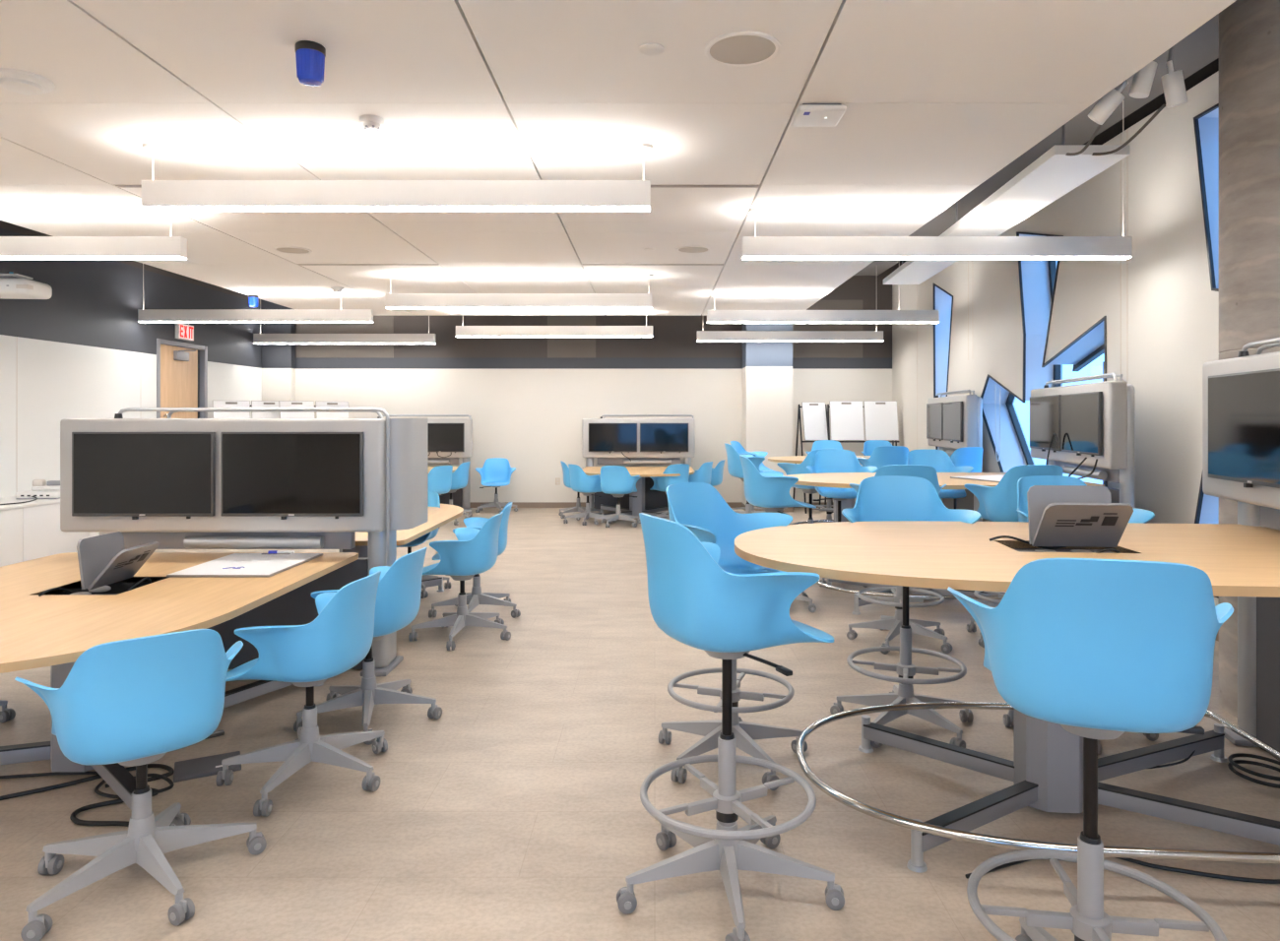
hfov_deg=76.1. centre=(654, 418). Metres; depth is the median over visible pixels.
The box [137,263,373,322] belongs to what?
pendant light
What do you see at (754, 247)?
pendant light
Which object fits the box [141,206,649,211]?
diffuser
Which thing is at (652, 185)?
ceiling vent
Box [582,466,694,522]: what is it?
table
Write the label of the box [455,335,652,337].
diffuser
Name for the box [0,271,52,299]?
projector
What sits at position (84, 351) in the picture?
wall
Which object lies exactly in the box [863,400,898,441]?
whiteboard
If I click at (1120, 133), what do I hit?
trim
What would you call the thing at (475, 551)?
swivel chair
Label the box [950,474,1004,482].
whiteboard
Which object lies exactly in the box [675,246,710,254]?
ceiling speaker
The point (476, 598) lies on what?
swivel chair
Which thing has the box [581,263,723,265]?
ceiling vent
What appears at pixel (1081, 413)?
monitor
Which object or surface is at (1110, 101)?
spotlight
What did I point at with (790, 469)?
stool
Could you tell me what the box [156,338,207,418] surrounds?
door
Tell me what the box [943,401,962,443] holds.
monitor
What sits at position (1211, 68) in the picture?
wall
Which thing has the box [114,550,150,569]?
print
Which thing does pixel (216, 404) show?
whiteboard
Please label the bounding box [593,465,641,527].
swivel chair
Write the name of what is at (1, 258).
diffuser
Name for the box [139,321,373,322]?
diffuser
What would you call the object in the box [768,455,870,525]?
table
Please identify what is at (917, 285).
trim
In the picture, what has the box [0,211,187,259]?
pendant light
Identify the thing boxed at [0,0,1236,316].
ceiling
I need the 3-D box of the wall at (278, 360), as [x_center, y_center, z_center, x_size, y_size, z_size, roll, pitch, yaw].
[-6.480,-0.625,14.075,0.500,4.350,0.170,0,0,0]
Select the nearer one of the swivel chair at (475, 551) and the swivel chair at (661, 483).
the swivel chair at (475, 551)
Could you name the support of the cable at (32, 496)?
on the cabinet
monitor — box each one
[71,432,215,519]
[220,432,363,519]
[427,423,464,453]
[588,423,637,453]
[640,423,688,453]
[926,402,943,441]
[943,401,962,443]
[1029,394,1061,452]
[1061,391,1102,456]
[1208,368,1279,488]
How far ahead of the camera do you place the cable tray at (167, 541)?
4.87 m
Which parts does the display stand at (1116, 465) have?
leg, panel, rail, rail, modesty panel, leg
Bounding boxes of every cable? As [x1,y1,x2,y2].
[0,496,37,505]
[0,764,173,827]
[0,771,174,799]
[964,857,1279,884]
[1045,433,1061,464]
[1065,124,1101,155]
[1068,457,1087,476]
[1077,458,1097,479]
[1091,103,1165,155]
[1148,750,1195,768]
[1227,753,1279,788]
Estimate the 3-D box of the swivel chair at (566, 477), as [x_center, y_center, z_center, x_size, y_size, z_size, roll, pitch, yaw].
[-1.167,1.111,12.859,0.671,0.874,0.703,0,0,-12]
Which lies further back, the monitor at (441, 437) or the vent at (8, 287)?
the monitor at (441, 437)
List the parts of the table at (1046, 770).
arm, arm, foot rail, power cord, lid, lid, arm, arm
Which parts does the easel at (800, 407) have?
leg, leg, leg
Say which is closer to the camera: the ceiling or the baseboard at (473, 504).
the ceiling
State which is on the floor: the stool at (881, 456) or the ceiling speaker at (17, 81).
the stool at (881, 456)
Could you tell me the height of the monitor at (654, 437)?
0.505 m
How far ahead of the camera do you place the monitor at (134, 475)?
4.68 m
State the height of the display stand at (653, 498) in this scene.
1.613 m
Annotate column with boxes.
[742,323,792,505]
[1218,0,1279,717]
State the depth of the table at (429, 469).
13.10 m
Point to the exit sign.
(185, 332)
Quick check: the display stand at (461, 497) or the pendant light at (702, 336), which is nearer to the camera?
the pendant light at (702, 336)
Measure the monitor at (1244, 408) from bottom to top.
0.505 m
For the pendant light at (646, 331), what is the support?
hanging from the ceiling
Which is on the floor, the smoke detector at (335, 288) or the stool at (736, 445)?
the stool at (736, 445)
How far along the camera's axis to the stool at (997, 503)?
5.47 m
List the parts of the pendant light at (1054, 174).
hanger rod, hanger rod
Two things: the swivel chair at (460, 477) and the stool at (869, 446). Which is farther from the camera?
the swivel chair at (460, 477)
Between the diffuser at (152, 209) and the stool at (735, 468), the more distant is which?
the stool at (735, 468)
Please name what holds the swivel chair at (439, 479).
on the floor
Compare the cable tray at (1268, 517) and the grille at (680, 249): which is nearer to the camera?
the cable tray at (1268, 517)
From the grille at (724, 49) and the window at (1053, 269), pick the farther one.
the window at (1053, 269)
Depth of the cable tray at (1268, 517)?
3.72 m
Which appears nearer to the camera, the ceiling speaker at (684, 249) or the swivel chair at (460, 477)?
the ceiling speaker at (684, 249)
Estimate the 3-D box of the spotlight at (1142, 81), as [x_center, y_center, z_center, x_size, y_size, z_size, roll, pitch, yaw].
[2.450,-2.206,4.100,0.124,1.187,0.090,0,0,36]
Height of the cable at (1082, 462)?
0.191 m
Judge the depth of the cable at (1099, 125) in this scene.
4.50 m
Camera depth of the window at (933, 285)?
11.85 m
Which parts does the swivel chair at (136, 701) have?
seat mount, height lever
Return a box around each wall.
[0,220,261,498]
[261,299,295,400]
[295,263,896,502]
[892,70,1218,606]
[896,58,1218,268]
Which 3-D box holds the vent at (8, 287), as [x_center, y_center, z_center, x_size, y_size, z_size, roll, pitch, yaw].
[-5.891,-1.220,7.585,0.182,0.040,0.083,0,0,-7]
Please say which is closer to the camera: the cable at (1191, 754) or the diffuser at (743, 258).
the cable at (1191, 754)
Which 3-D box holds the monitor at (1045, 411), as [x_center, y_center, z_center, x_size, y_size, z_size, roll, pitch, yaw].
[3.552,0.050,7.425,0.043,0.505,0.810,0,0,8]
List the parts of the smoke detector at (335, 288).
plate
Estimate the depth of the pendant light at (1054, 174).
5.70 m
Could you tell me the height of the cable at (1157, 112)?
0.116 m
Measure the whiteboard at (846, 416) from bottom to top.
0.651 m
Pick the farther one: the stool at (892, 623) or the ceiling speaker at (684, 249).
the ceiling speaker at (684, 249)
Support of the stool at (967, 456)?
on the floor
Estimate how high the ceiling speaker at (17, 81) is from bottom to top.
0.055 m
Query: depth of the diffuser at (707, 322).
10.60 m
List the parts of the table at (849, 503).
foot rail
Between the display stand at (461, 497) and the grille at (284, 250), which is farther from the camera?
the display stand at (461, 497)
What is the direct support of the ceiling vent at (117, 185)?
in the ceiling
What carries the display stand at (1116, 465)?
on the floor
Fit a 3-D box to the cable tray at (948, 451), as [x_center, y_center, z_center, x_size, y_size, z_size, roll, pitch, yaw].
[3.892,0.430,10.538,0.155,0.140,1.400,0,0,5]
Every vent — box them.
[5,284,33,289]
[113,184,141,188]
[297,263,439,265]
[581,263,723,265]
[650,184,759,188]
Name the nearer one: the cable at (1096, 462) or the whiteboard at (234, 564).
the whiteboard at (234, 564)
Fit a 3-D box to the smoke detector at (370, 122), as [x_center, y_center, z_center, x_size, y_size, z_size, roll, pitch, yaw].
[-1.530,-1.592,4.420,0.128,0.056,0.128,0,0,0]
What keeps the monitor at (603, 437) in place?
attached to the display stand at (653, 498)
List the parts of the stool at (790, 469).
seat mount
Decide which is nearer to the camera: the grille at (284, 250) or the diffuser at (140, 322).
the grille at (284, 250)
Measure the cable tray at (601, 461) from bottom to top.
0.140 m
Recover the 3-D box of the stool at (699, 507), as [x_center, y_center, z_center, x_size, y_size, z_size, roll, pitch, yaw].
[0.319,0.928,3.718,0.703,1.239,0.713,0,0,40]
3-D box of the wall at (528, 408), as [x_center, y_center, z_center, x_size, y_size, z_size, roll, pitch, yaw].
[-1.265,-0.625,14.250,11.330,4.350,0.200,0,0,0]
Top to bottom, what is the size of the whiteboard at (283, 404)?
0.631 m
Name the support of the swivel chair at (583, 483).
on the floor
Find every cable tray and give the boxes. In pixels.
[122,532,355,549]
[427,457,459,464]
[597,457,680,464]
[943,447,957,455]
[1055,460,1119,483]
[1259,506,1279,530]
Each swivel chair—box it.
[0,700,15,723]
[14,629,266,940]
[215,571,387,817]
[293,547,442,745]
[396,491,450,598]
[408,512,511,650]
[427,465,458,528]
[428,502,520,618]
[448,461,472,518]
[475,457,517,513]
[558,461,601,519]
[563,463,611,525]
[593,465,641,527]
[649,463,689,517]
[688,461,712,484]
[695,459,725,486]
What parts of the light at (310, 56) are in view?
plate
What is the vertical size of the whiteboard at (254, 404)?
0.631 m
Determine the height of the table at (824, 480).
1.040 m
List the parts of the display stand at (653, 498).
leg, modesty panel, panel, rail, rail, leg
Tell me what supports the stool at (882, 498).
on the floor
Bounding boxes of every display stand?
[60,407,427,676]
[377,414,472,510]
[582,414,694,509]
[927,389,982,521]
[1030,373,1134,508]
[1202,337,1279,761]
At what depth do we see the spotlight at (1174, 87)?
4.09 m
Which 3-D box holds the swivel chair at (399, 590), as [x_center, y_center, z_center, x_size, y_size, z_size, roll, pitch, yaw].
[-1.458,1.111,4.216,0.704,0.874,0.693,0,0,6]
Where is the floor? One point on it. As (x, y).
(517, 812)
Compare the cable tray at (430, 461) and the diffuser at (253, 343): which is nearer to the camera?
the diffuser at (253, 343)
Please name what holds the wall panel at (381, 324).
attached to the wall at (528, 408)
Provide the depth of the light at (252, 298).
10.71 m
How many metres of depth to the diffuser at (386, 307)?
9.19 m
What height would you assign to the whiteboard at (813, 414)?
0.631 m
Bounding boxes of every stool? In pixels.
[616,512,844,940]
[658,482,807,790]
[724,443,765,513]
[730,441,775,513]
[739,455,816,612]
[777,448,836,523]
[805,440,854,523]
[806,449,877,587]
[830,475,981,748]
[846,464,952,654]
[857,446,908,472]
[861,440,892,455]
[906,449,973,500]
[947,558,1233,940]
[949,447,983,509]
[963,464,1063,647]
[1003,475,1158,754]
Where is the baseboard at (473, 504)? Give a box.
[469,502,855,511]
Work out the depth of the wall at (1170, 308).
6.88 m
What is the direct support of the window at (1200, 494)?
in the wall at (1170, 308)
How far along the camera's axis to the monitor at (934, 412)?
10.93 m
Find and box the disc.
[639,42,664,55]
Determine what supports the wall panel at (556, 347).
attached to the wall at (528, 408)
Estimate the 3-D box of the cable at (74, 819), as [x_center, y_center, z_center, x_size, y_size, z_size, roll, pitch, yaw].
[-2.219,1.540,3.375,0.986,0.021,0.508,0,0,14]
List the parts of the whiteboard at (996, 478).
edge frame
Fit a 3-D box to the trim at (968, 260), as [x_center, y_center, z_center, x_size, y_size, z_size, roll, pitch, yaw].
[4.031,-1.585,10.500,0.004,1.670,0.008,0,0,0]
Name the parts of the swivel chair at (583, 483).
seat mount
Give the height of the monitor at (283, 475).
0.505 m
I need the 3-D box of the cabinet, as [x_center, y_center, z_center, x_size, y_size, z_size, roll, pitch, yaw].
[-6.364,1.185,6.400,0.728,0.730,8.400,0,0,0]
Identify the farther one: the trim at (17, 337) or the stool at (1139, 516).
the trim at (17, 337)
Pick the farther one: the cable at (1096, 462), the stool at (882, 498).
the cable at (1096, 462)
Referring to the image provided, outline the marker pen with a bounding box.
[267,550,294,553]
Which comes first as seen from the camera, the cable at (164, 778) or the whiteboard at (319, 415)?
the cable at (164, 778)
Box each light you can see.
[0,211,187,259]
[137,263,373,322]
[141,142,652,211]
[248,294,258,308]
[253,299,435,344]
[295,40,325,86]
[384,273,653,309]
[455,312,652,337]
[697,330,883,341]
[706,259,939,323]
[741,100,1131,259]
[883,125,1129,284]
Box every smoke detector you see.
[330,286,343,292]
[359,114,383,131]
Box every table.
[0,531,358,810]
[339,504,463,592]
[427,466,458,474]
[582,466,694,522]
[734,485,1279,873]
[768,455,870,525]
[783,472,1104,615]
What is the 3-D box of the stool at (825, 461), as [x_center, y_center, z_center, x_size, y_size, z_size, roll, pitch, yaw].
[1.754,0.928,7.793,0.690,1.239,0.699,0,0,2]
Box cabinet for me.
[0,496,99,567]
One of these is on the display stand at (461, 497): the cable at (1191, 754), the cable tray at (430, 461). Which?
the cable tray at (430, 461)
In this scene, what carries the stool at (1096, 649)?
on the floor
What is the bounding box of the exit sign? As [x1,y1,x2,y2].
[175,322,193,340]
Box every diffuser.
[0,256,186,259]
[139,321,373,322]
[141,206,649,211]
[253,342,435,344]
[385,307,651,309]
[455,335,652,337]
[697,340,883,341]
[706,321,938,323]
[742,256,1131,259]
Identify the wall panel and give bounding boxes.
[296,316,393,357]
[547,316,595,357]
[792,300,862,357]
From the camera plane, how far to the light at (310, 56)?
3.52 m
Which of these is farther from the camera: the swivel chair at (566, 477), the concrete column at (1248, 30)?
the swivel chair at (566, 477)
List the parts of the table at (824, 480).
arm, arm, foot rail, arm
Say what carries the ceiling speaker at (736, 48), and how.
attached to the ceiling
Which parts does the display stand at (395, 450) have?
panel, rail, rail, modesty panel, panel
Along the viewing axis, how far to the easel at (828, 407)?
13.45 m
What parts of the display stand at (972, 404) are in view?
panel, rail, rail, modesty panel, leg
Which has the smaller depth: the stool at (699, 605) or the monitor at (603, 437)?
the stool at (699, 605)
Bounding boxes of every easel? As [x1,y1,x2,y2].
[792,404,833,513]
[824,404,899,508]
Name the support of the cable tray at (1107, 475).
on the display stand at (1116, 465)
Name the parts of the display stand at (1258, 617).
panel, leg, rail, rail, modesty panel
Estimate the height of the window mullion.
0.905 m
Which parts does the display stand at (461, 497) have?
rail, rail, panel, modesty panel, leg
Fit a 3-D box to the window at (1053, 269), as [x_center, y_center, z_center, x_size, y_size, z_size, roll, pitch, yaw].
[4.209,-0.405,8.628,0.462,3.310,2.992,0,0,1]
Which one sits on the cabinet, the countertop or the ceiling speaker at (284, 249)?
the countertop
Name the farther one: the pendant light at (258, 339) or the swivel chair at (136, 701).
the pendant light at (258, 339)
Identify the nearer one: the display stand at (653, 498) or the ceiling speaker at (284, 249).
the ceiling speaker at (284, 249)
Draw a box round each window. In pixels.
[932,283,953,449]
[980,231,1107,487]
[1193,103,1218,291]
[1194,473,1218,598]
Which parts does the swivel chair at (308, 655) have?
seat mount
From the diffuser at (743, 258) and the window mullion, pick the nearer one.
the diffuser at (743, 258)
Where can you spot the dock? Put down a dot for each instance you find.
(37, 484)
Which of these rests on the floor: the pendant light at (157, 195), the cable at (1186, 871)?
the cable at (1186, 871)
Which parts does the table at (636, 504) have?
arm, arm, arm, arm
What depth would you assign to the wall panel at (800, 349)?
14.14 m
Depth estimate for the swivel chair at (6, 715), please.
4.17 m
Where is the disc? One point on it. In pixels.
(651, 48)
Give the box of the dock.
[31,479,60,491]
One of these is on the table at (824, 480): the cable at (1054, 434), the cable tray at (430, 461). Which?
the cable at (1054, 434)
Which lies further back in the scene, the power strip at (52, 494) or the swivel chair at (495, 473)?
the swivel chair at (495, 473)
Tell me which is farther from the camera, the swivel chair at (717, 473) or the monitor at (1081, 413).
the swivel chair at (717, 473)
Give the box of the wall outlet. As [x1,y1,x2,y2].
[555,477,560,484]
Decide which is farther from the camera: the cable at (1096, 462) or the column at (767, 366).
the column at (767, 366)
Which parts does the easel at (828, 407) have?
leg, leg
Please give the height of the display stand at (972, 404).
1.893 m
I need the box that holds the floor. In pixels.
[0,508,1279,940]
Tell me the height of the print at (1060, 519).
0.059 m
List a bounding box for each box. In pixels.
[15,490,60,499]
[173,751,241,782]
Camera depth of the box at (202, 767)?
3.59 m
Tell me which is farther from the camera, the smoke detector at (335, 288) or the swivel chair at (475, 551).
the smoke detector at (335, 288)
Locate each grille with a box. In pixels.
[276,248,309,253]
[678,247,707,253]
[709,35,775,63]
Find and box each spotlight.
[1088,80,1128,125]
[1129,61,1157,98]
[1161,46,1187,108]
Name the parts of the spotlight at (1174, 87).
stem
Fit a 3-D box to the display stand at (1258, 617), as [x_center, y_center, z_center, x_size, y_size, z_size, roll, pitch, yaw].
[2.657,0.604,3.127,0.270,1.893,1.870,0,0,12]
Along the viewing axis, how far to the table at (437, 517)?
6.65 m
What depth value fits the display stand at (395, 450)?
4.76 m
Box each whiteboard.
[166,553,322,576]
[212,400,250,418]
[251,400,279,418]
[278,400,315,418]
[315,401,349,418]
[801,402,828,441]
[829,400,864,441]
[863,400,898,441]
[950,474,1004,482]
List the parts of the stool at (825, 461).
height lever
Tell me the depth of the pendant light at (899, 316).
10.58 m
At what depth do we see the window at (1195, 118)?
5.83 m
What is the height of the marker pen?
0.018 m
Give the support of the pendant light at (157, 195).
hanging from the ceiling
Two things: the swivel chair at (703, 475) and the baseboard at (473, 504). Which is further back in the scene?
the baseboard at (473, 504)
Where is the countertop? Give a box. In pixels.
[0,496,60,511]
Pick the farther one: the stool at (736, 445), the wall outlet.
the wall outlet
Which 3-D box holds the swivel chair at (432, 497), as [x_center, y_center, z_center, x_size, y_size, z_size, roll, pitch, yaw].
[-2.201,1.111,7.313,0.688,0.874,0.698,0,0,6]
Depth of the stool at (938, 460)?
8.02 m
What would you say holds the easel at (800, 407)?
on the floor
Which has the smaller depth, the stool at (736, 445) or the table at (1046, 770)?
the table at (1046, 770)
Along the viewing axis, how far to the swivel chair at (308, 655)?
3.38 m
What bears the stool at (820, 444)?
on the floor
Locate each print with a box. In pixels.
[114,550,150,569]
[1054,512,1118,526]
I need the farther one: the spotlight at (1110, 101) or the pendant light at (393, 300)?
the pendant light at (393, 300)
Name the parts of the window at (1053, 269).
frame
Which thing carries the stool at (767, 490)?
on the floor
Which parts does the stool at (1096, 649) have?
seat mount, height lever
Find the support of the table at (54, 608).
on the floor
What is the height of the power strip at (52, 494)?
0.075 m
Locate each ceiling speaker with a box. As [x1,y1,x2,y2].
[0,67,54,95]
[273,246,312,254]
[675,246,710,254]
[704,31,780,66]
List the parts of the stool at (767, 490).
seat mount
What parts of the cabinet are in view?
door panel, door panel, door panel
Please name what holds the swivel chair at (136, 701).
on the floor
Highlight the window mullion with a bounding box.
[994,384,1000,461]
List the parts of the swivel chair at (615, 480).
seat mount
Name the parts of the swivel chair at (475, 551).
seat mount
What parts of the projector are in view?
mount arm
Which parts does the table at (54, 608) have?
arm, power cord, lid, arm, lid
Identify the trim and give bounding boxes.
[16,336,17,492]
[916,284,917,449]
[967,259,968,360]
[1120,132,1121,374]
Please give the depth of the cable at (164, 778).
3.49 m
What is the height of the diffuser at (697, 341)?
0.010 m
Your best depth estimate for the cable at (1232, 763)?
3.54 m
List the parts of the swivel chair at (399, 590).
seat mount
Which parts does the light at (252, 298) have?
plate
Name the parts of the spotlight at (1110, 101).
stem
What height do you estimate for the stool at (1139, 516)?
1.239 m

